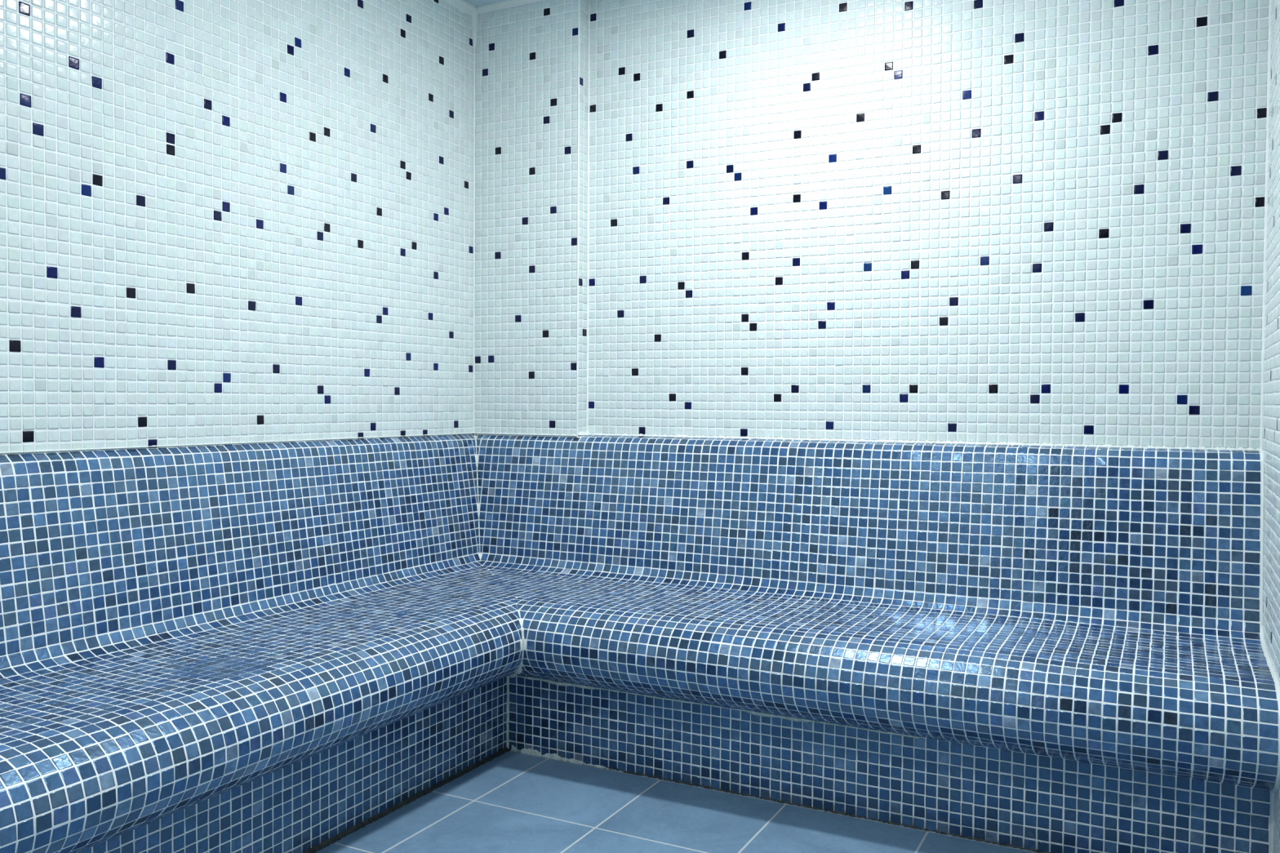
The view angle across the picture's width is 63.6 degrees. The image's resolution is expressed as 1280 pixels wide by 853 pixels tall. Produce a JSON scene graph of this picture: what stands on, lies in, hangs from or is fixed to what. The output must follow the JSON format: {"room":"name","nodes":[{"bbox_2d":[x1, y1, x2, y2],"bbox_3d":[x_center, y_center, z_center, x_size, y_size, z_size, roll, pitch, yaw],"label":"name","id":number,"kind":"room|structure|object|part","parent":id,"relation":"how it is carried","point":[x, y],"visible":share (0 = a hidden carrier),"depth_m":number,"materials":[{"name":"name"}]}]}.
{"room":"spa","nodes":[
{"label":"spa","id":0,"kind":"room"},
{"bbox_2d":[0,0,473,454],"bbox_3d":[-1.260,-0.218,2.144,0.106,2.248,2.902,1,2,27],"label":"wall","id":1,"kind":"structure","parent":0,"point":[221,221],"depth_m":2.53,"materials":[{"name":"tile"}]},
{"bbox_2d":[444,0,478,16],"bbox_3d":[-1.150,-1.324,2.180,0.024,0.036,2.694,1,2,27],"label":"trim","id":2,"kind":"structure","parent":1,"relation":"attached to","point":[463,6],"depth_m":3.32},
{"bbox_2d":[0,431,1261,453],"bbox_3d":[-0.156,0.060,1.734,2.246,0.016,2.758,1,2,27],"label":"trim","id":3,"kind":"structure","parent":1,"relation":"attached to","point":[580,433],"depth_m":2.75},
{"bbox_2d":[464,0,506,6],"bbox_3d":[-0.147,-1.363,1.698,2.454,0.078,2.966,1,2,27],"label":"ceiling","id":4,"kind":"structure","parent":0,"point":[475,2],"depth_m":3.32,"materials":[{"name":"paint"}]},
{"bbox_2d":[315,750,1042,852],"bbox_3d":[-0.411,0.973,1.272,2.454,0.079,4.058,1,2,27],"label":"floor","id":5,"kind":"structure","parent":0,"point":[513,802],"depth_m":2.36,"materials":[{"name":"tile"}]},
{"bbox_2d":[0,433,1278,852],"bbox_3d":[-0.163,0.493,1.754,2.250,0.859,2.748,1,2,27],"label":"tiled bench","id":6,"kind":"object","parent":5,"relation":"on","point":[273,647],"visible":1,"depth_m":2.41,"materials":[{"name":"tile"}]},
{"bbox_3d":[-1.127,0.241,2.212,0.090,0.378,2.689,1,2,27],"label":"backrest","id":7,"kind":"part","parent":6,"relation":"part of","materials":[{"name":"tile"}]},
{"bbox_3d":[-0.888,0.568,2.046,0.503,0.264,2.600,1,2,27],"label":"seat","id":8,"kind":"part","parent":6,"relation":"part of","materials":[{"name":"tile"}]},
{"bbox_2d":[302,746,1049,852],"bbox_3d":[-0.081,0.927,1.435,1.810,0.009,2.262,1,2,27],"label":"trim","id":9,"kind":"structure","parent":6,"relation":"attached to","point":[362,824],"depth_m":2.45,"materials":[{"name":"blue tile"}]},
{"bbox_3d":[0.440,0.230,2.899,2.236,0.384,0.148,1,2,27],"label":"backrest","id":10,"kind":"part","parent":6,"relation":"part of","materials":[{"name":"tile"}]},
{"bbox_3d":[0.326,0.561,2.600,2.152,0.264,0.503,1,2,27],"label":"seat","id":11,"kind":"part","parent":6,"relation":"part of","materials":[{"name":"tile"}]},
{"bbox_2d":[474,0,1268,449],"bbox_3d":[0.486,-0.229,2.970,2.454,2.248,0.170,1,2,27],"label":"wall","id":12,"kind":"structure","parent":0,"point":[1024,221],"depth_m":2.86,"materials":[{"name":"tile"}]},
{"bbox_2d":[471,10,478,434],"bbox_3d":[-0.547,-0.670,3.399,0.035,1.394,0.035,0,1,-1],"label":"trim","id":13,"kind":"structure","parent":12,"relation":"attached to","point":[474,16],"depth_m":3.39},
{"bbox_2d":[475,0,530,11],"bbox_3d":[0.466,-1.345,2.890,2.246,0.012,0.078,1,2,27],"label":"trim","id":14,"kind":"structure","parent":12,"relation":"attached to","point":[495,5],"depth_m":3.33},
{"bbox_2d":[576,0,1271,451],"bbox_3d":[0.644,-0.641,2.823,1.856,1.378,0.073,1,2,27],"label":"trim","id":15,"kind":"structure","parent":12,"relation":"attached to","point":[1269,1],"depth_m":3.20,"materials":[{"name":"tile"}]},
{"bbox_2d":[1262,0,1279,852],"bbox_3d":[0.841,-0.178,1.098,0.107,2.248,2.966,1,2,27],"label":"wall","id":16,"kind":"structure","parent":0,"point":[1271,388],"depth_m":2.22,"materials":[{"name":"tile"}]},
{"bbox_2d":[1259,450,1279,852],"bbox_3d":[1.309,0.491,2.145,0.012,0.860,0.605,1,2,27],"label":"trim","id":17,"kind":"structure","parent":16,"relation":"attached to","point":[1277,786],"depth_m":2.29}
]}

